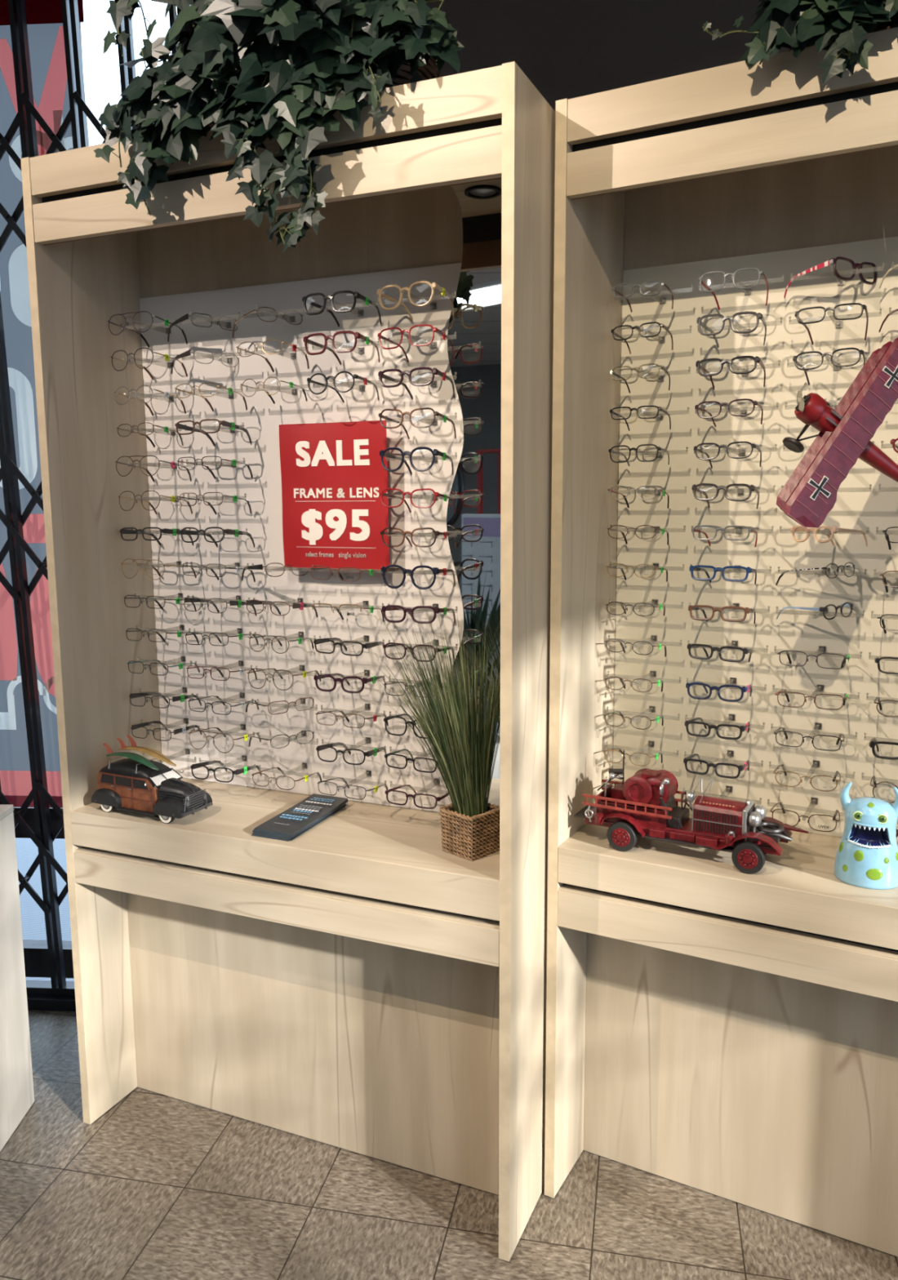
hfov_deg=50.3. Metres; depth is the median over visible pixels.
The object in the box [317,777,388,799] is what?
eyeglasses
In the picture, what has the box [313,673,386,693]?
eyeglasses
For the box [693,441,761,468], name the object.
eyeglasses
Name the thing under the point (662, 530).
eyeglasses
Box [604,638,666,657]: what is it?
eyeglasses
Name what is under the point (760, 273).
eyeglasses
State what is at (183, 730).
eyeglasses
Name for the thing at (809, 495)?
toy triplane
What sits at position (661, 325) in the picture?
eyeglasses
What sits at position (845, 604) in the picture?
eyeglasses
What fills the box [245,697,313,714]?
eyeglasses
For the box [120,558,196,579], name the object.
eyeglasses
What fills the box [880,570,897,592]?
eyeglasses
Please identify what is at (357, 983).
display cabinet
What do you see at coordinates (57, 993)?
gate
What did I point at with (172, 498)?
eyeglasses
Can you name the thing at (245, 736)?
eyeglasses
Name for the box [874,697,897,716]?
eyeglasses
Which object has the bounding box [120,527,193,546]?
eyeglasses
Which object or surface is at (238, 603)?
eyeglasses
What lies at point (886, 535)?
eyeglasses
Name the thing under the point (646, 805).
fire truck
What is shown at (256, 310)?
eyeglasses
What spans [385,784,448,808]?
eyeglasses
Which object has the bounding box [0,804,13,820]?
countertop
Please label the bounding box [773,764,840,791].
eyeglasses
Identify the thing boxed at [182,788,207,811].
grille
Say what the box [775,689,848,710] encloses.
eyeglasses
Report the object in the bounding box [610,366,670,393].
eyeglasses
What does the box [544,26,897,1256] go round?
display cabinet
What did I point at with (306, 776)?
eyeglasses
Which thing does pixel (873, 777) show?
eyeglasses
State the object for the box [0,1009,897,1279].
floor
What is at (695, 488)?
eyeglasses
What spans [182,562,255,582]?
eyeglasses
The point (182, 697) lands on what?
eyeglasses
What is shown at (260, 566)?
eyeglasses
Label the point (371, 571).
eyeglasses
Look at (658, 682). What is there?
eyeglasses
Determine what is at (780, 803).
eyeglasses
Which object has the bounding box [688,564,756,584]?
eyeglasses
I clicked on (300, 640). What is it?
eyeglasses
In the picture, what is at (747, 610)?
eyeglasses
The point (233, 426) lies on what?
eyeglasses
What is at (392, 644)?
eyeglasses
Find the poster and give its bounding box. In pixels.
[279,420,389,570]
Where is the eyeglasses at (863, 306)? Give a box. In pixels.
[794,302,868,344]
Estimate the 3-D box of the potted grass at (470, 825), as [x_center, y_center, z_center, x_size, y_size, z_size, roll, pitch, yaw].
[-0.015,0.174,1.986,0.339,0.532,0.337,-7,11,-39]
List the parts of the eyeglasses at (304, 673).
frame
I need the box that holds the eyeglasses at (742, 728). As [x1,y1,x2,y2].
[684,717,749,739]
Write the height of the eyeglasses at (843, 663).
0.049 m
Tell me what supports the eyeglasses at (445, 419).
attached to the display board at (262, 419)
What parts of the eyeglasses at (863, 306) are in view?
frame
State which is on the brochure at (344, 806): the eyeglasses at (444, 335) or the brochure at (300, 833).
the brochure at (300, 833)
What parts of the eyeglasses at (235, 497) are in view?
frame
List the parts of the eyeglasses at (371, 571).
frame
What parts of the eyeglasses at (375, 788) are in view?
frame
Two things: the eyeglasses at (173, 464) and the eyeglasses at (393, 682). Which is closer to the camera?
the eyeglasses at (393, 682)
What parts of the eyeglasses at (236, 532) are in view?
frame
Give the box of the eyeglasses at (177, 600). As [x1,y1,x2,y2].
[123,595,196,610]
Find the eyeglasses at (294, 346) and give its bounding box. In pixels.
[235,338,309,372]
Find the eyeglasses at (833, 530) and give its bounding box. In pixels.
[791,525,867,546]
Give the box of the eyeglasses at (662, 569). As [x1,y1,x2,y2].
[606,563,667,582]
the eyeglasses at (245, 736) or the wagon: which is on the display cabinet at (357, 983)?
the wagon
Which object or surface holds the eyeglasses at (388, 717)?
attached to the display board at (262, 419)
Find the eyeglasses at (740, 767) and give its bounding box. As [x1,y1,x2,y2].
[683,753,749,778]
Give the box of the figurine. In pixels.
[834,782,897,889]
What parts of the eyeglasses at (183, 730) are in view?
frame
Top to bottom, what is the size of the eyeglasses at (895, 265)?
0.057 m
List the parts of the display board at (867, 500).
mount plate, mount plate, mount plate, mount plate, mount plate, mount plate, mount plate, mount plate, mount plate, mount plate, mount plate, mount plate, mount plate, mount plate, mount plate, mount plate, mount plate, mount plate, mount plate, mount plate, mount plate, mount plate, mount plate, mount plate, mount plate, mount plate, mount plate, mount plate, mount plate, mount plate, mount plate, mount plate, mount plate, mount plate, mount plate, mount plate, mount plate, mount plate, mount plate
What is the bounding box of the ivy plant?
[93,0,464,253]
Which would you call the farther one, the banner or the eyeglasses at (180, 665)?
the banner
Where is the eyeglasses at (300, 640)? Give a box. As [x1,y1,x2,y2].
[248,634,313,653]
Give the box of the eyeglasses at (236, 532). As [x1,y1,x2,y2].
[179,526,254,547]
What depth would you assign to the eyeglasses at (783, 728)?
1.93 m
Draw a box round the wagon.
[91,734,213,823]
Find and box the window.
[13,20,195,977]
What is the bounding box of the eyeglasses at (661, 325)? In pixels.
[611,321,672,354]
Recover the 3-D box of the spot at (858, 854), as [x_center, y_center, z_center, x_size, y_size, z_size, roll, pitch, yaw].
[0.765,0.403,1.784,0.018,0.021,0.005,6,10,38]
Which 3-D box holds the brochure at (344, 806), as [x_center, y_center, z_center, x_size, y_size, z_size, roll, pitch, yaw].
[-0.340,0.413,2.190,0.096,0.002,0.253,3,9,23]
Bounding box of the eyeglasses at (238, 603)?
[182,596,257,615]
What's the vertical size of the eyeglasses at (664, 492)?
0.049 m
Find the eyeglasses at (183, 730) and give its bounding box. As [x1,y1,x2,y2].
[130,720,201,741]
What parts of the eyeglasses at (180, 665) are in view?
frame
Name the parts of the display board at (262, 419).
mount plate, mount plate, mount plate, mount plate, mount plate, mount plate, mount plate, mount plate, mount plate, mount plate, mount plate, mount plate, mount plate, mount plate, mount plate, mount plate, mount plate, mount plate, mount plate, mount plate, mount plate, mount plate, mount plate, mount plate, mount plate, mount plate, mount plate, mount plate, mount plate, mount plate, mount plate, mount plate, mount plate, mount plate, mount plate, mount plate, mount plate, mount plate, mount plate, mount plate, mount plate, mount plate, mount plate, mount plate, mount plate, mount plate, mount plate, mount plate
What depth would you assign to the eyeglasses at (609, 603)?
2.07 m
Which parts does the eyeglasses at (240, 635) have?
frame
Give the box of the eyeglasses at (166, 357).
[111,347,187,379]
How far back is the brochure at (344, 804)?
2.09 m
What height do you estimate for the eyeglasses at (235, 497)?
0.054 m
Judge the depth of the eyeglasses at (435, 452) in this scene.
2.00 m
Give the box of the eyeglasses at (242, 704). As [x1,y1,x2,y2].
[187,695,258,715]
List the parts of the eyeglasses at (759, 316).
frame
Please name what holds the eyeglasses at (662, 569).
attached to the display board at (867, 500)
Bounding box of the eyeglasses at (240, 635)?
[184,631,258,645]
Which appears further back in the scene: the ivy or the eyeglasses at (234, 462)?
the eyeglasses at (234, 462)
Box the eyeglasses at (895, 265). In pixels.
[879,264,897,288]
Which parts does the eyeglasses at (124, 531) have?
frame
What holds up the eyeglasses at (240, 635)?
attached to the display board at (262, 419)
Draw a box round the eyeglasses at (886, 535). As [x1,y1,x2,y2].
[882,526,897,549]
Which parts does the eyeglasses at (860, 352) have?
frame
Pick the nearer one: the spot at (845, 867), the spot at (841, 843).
the spot at (845, 867)
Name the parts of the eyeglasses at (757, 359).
frame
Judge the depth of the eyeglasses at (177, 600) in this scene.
2.34 m
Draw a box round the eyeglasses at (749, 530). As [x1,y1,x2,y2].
[690,525,757,546]
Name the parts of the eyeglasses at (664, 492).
frame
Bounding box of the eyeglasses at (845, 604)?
[776,601,853,619]
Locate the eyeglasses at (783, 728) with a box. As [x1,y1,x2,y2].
[773,727,844,751]
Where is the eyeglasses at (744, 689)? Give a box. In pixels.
[685,680,751,702]
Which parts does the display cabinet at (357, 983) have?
panel, header rail, header rail, rail, panel, panel, panel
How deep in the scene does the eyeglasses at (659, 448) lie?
2.02 m
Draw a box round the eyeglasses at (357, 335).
[302,330,379,364]
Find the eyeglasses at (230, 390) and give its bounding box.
[174,382,247,411]
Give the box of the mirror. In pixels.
[446,178,502,806]
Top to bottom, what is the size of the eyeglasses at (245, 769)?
0.054 m
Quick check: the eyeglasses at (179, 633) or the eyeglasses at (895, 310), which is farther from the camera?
the eyeglasses at (179, 633)
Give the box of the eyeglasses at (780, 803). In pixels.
[769,802,839,831]
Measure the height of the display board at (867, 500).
1.222 m
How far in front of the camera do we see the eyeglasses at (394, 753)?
2.10 m
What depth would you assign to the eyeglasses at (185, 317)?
2.23 m
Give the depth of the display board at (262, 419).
2.31 m
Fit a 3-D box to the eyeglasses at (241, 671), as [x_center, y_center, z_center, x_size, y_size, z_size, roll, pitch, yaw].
[-0.551,0.081,2.339,0.134,0.051,0.132,3,9,23]
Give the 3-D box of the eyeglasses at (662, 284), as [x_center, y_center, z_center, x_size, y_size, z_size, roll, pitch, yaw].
[0.413,-0.725,2.017,0.113,0.040,0.113,4,9,29]
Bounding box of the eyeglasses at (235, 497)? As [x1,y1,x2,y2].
[178,492,251,514]
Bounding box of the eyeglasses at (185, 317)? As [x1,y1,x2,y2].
[167,312,237,342]
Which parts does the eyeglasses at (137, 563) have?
frame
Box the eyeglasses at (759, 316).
[696,311,766,347]
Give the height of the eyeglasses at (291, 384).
0.045 m
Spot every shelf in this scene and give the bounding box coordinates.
[71,777,499,880]
[558,813,897,908]
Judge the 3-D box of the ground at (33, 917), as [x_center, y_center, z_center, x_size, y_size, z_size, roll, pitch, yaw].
[-0.914,1.299,2.404,120.000,0.060,120.000,3,9,23]
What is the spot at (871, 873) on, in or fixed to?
attached to the figurine
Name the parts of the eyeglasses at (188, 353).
frame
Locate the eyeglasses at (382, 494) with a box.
[379,488,455,513]
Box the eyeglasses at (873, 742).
[869,737,897,759]
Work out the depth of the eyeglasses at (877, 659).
1.83 m
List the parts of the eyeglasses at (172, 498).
frame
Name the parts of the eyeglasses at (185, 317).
frame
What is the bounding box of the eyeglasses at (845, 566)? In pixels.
[776,562,854,585]
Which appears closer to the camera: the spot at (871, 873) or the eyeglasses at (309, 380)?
the spot at (871, 873)
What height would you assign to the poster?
0.331 m
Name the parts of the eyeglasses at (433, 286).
frame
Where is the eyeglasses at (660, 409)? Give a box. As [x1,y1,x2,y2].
[609,405,671,431]
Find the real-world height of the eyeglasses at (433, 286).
0.052 m
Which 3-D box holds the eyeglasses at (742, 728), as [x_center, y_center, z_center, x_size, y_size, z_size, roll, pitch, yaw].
[0.584,0.189,2.063,0.127,0.044,0.126,4,9,29]
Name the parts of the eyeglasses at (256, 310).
frame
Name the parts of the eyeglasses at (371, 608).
frame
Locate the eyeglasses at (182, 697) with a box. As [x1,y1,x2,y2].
[128,692,201,708]
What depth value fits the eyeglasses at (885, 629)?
1.83 m
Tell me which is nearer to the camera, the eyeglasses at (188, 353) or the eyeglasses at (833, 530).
the eyeglasses at (833, 530)
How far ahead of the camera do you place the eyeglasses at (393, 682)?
2.09 m
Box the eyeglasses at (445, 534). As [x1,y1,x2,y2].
[380,527,456,547]
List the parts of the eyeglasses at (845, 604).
frame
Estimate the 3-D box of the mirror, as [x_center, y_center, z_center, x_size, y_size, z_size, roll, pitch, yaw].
[0.108,-0.272,2.081,0.246,1.383,0.004,3,9,23]
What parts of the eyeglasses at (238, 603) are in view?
frame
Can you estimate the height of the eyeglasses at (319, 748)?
0.054 m
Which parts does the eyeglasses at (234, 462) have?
frame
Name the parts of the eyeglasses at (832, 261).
frame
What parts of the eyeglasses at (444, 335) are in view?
frame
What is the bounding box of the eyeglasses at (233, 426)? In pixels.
[174,418,251,446]
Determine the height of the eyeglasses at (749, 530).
0.049 m
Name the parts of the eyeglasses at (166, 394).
frame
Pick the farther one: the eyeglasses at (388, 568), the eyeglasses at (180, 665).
the eyeglasses at (180, 665)
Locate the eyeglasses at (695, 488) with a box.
[691,483,759,509]
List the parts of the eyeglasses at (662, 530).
frame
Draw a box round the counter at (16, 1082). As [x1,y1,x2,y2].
[0,804,34,1151]
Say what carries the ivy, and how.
on the display cabinet at (714, 1027)
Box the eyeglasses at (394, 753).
[384,748,442,773]
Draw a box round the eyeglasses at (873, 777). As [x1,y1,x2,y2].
[870,775,897,803]
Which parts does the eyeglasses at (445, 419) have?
frame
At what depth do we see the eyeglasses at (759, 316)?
1.90 m
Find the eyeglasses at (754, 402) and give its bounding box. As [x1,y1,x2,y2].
[694,398,763,426]
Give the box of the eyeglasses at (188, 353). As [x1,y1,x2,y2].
[170,349,239,373]
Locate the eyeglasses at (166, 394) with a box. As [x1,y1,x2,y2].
[114,384,186,415]
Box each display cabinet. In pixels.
[20,61,555,1262]
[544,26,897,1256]
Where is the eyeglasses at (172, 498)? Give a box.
[118,490,192,514]
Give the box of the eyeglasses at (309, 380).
[306,370,379,403]
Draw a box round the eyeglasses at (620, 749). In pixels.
[603,747,662,766]
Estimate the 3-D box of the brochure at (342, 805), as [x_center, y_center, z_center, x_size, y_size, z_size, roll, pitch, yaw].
[-0.334,0.401,2.189,0.096,0.007,0.253,3,9,23]
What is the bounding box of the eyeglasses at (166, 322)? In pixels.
[107,311,187,347]
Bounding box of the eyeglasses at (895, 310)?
[879,308,897,332]
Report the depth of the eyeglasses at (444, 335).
1.97 m
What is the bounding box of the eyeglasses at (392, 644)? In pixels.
[382,642,454,662]
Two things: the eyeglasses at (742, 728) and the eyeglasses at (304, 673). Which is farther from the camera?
the eyeglasses at (304, 673)
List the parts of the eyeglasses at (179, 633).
frame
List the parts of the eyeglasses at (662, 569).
frame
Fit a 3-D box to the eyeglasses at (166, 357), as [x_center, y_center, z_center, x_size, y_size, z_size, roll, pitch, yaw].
[-0.721,-0.665,2.304,0.135,0.054,0.133,3,9,23]
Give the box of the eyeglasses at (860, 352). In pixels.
[792,347,865,385]
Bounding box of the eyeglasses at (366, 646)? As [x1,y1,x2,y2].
[313,637,384,656]
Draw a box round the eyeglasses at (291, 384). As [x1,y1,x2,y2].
[240,376,307,404]
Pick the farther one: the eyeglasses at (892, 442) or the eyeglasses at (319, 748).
the eyeglasses at (319, 748)
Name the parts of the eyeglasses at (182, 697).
frame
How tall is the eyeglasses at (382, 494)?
0.056 m
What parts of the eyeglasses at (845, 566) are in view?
frame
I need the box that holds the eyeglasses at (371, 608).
[311,603,384,621]
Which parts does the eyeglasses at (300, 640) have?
frame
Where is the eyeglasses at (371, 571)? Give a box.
[310,565,384,582]
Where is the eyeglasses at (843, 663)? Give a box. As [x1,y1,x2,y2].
[777,650,849,669]
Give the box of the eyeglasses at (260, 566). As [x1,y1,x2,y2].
[241,562,308,580]
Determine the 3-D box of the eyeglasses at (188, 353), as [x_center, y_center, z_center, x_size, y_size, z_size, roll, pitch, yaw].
[-0.590,-0.664,2.299,0.128,0.046,0.133,-8,11,-42]
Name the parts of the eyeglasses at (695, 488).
frame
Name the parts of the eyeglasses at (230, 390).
frame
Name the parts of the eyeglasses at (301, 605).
frame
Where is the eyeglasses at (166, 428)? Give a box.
[116,422,183,447]
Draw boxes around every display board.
[139,262,463,812]
[612,236,897,844]
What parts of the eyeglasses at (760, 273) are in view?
frame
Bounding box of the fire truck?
[573,750,808,874]
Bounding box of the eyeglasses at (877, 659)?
[874,656,897,674]
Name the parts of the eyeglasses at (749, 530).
frame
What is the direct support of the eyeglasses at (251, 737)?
attached to the display board at (262, 419)
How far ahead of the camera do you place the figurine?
1.78 m
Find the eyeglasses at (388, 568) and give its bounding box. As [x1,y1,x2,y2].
[381,564,454,589]
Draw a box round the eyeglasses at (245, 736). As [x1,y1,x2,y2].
[187,727,261,753]
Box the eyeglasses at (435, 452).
[379,446,453,475]
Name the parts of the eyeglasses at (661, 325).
frame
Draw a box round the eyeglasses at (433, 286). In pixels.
[377,280,453,320]
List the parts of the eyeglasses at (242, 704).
frame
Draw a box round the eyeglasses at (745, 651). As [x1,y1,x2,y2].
[686,644,751,662]
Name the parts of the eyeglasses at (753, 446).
frame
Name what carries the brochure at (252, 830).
on the brochure at (345, 803)
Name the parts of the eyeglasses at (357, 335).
frame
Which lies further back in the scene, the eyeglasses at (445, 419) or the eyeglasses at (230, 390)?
the eyeglasses at (230, 390)
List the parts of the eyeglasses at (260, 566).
frame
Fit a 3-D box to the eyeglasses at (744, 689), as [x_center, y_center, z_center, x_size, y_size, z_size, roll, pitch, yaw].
[0.584,0.107,2.051,0.127,0.047,0.126,4,9,29]
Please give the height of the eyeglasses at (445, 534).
0.048 m
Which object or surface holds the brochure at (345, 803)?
on the brochure at (344, 804)
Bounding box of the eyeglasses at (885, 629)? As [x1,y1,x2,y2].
[877,613,897,633]
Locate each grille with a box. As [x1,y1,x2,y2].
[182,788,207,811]
[746,804,755,838]
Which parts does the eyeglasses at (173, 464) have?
frame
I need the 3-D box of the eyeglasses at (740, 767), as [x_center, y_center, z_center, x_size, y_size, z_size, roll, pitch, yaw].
[0.585,0.271,2.075,0.127,0.044,0.126,4,9,29]
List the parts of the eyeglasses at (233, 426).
frame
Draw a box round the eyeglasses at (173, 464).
[115,455,191,481]
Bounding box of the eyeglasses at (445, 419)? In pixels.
[378,407,456,439]
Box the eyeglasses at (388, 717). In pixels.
[383,713,426,738]
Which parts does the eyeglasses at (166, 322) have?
frame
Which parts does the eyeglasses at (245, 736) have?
frame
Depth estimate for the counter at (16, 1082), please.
2.35 m
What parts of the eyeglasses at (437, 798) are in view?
frame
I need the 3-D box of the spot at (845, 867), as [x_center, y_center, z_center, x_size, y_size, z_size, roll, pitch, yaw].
[0.747,0.430,1.803,0.002,0.014,0.012,-5,9,-28]
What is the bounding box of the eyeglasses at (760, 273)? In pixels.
[697,267,768,310]
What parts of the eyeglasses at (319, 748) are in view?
frame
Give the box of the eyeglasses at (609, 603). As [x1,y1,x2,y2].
[605,601,665,616]
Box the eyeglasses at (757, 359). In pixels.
[695,355,765,390]
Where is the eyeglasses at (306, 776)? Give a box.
[251,767,321,790]
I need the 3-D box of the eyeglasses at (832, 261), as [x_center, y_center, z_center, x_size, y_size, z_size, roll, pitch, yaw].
[0.756,-0.715,1.901,0.140,0.055,0.134,-5,10,-31]
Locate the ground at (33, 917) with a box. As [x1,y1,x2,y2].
[2,675,74,981]
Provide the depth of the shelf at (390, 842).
2.12 m
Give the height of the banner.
2.402 m
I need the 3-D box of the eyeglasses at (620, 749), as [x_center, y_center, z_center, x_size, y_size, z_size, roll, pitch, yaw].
[0.420,0.263,2.163,0.116,0.051,0.118,4,9,29]
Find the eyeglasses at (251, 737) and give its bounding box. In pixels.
[248,730,314,748]
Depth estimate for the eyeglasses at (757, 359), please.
1.91 m
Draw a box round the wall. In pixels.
[412,0,806,111]
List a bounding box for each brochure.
[251,806,345,841]
[252,803,346,838]
[252,804,346,839]
[252,830,289,837]
[253,799,347,835]
[253,800,348,836]
[253,804,344,839]
[253,807,343,840]
[254,793,347,835]
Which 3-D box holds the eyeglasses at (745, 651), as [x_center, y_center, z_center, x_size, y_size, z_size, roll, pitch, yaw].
[0.583,0.029,2.039,0.127,0.050,0.124,4,9,29]
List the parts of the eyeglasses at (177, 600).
frame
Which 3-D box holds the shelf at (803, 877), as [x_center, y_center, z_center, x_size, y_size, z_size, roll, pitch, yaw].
[0.786,0.457,1.896,1.083,0.020,0.339,4,9,29]
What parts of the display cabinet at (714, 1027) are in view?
panel, rail, header rail, header rail, panel, panel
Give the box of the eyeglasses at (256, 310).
[231,306,302,337]
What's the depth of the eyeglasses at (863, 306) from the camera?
1.81 m
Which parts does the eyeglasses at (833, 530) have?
frame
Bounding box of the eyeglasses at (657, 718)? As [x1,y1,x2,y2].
[603,711,663,729]
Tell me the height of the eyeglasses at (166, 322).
0.059 m
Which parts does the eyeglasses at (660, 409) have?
frame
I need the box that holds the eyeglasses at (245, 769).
[190,760,262,782]
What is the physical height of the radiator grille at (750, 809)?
0.052 m
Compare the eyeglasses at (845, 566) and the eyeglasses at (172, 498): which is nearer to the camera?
the eyeglasses at (845, 566)
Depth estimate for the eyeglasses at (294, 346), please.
2.12 m
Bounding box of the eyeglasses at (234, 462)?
[177,456,253,479]
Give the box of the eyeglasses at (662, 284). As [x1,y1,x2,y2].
[612,280,673,312]
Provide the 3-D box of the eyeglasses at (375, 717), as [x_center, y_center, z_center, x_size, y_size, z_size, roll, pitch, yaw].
[-0.221,0.182,2.209,0.135,0.053,0.132,3,9,23]
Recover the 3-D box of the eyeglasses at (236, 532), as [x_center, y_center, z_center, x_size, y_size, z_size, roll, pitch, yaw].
[-0.553,-0.245,2.292,0.134,0.055,0.133,3,9,23]
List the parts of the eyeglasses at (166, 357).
frame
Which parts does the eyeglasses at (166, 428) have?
frame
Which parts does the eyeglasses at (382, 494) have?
frame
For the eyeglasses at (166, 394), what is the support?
attached to the display board at (262, 419)
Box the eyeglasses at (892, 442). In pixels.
[889,437,897,453]
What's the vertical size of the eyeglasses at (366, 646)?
0.049 m
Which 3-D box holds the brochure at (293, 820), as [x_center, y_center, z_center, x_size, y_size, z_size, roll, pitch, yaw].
[-0.333,0.397,2.189,0.096,0.009,0.253,3,9,22]
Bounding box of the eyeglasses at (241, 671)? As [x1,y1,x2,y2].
[186,665,257,680]
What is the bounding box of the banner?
[0,0,84,807]
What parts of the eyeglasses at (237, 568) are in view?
frame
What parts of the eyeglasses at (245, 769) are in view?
frame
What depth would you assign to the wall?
2.47 m
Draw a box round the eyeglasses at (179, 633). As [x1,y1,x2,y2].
[125,628,199,644]
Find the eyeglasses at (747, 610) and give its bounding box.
[688,604,755,623]
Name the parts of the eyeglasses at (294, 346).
frame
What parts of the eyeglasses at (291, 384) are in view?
frame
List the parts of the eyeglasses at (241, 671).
frame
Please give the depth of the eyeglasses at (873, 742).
1.86 m
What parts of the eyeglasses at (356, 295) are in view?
frame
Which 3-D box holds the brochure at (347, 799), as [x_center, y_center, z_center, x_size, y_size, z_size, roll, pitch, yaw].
[-0.334,0.399,2.189,0.096,0.008,0.253,3,9,23]
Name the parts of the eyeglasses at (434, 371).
frame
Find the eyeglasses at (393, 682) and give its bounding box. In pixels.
[383,681,457,697]
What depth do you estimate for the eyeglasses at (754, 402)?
1.92 m
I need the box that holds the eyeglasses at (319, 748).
[315,742,386,764]
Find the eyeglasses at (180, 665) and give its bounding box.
[127,659,199,675]
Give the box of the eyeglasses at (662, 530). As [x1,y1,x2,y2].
[607,524,668,544]
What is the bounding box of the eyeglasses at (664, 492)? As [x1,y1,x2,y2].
[608,485,669,508]
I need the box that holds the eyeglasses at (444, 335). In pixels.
[377,324,453,362]
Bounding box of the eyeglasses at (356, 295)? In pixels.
[302,290,381,327]
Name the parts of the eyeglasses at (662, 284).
frame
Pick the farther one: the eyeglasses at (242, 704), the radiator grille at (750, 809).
the eyeglasses at (242, 704)
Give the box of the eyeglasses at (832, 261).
[783,256,877,298]
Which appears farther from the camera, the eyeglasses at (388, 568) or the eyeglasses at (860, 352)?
the eyeglasses at (388, 568)
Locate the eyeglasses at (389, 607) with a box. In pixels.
[381,604,455,623]
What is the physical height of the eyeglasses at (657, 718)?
0.045 m
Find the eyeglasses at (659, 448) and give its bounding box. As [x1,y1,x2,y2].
[608,444,669,466]
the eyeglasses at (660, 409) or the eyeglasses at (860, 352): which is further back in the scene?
the eyeglasses at (660, 409)
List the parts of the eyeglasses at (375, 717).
frame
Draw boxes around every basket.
[383,56,440,88]
[440,802,499,861]
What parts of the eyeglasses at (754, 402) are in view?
frame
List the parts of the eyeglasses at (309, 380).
frame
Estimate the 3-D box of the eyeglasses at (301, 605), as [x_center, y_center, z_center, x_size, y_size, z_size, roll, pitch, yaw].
[-0.390,-0.074,2.246,0.129,0.052,0.132,3,9,23]
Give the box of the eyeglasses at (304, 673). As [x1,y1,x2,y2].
[246,668,321,690]
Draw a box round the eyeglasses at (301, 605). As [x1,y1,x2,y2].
[245,599,317,617]
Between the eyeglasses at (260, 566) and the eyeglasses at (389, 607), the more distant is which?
the eyeglasses at (260, 566)
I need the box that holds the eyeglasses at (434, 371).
[377,367,454,399]
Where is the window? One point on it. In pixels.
(36, 957)
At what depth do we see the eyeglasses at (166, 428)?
2.29 m
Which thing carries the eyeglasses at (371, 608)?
attached to the display board at (262, 419)
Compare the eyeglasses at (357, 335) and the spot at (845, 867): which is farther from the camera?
the eyeglasses at (357, 335)
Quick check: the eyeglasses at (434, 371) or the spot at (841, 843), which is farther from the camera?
the eyeglasses at (434, 371)
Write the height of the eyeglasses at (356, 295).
0.049 m
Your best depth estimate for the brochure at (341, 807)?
2.15 m
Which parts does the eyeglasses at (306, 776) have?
frame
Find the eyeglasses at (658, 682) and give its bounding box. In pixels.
[604,676,662,692]
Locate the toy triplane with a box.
[776,337,897,531]
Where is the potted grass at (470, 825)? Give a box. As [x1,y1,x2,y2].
[364,602,500,861]
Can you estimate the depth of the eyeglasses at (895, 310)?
1.84 m
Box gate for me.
[0,0,181,1011]
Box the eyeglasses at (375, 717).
[315,710,388,728]

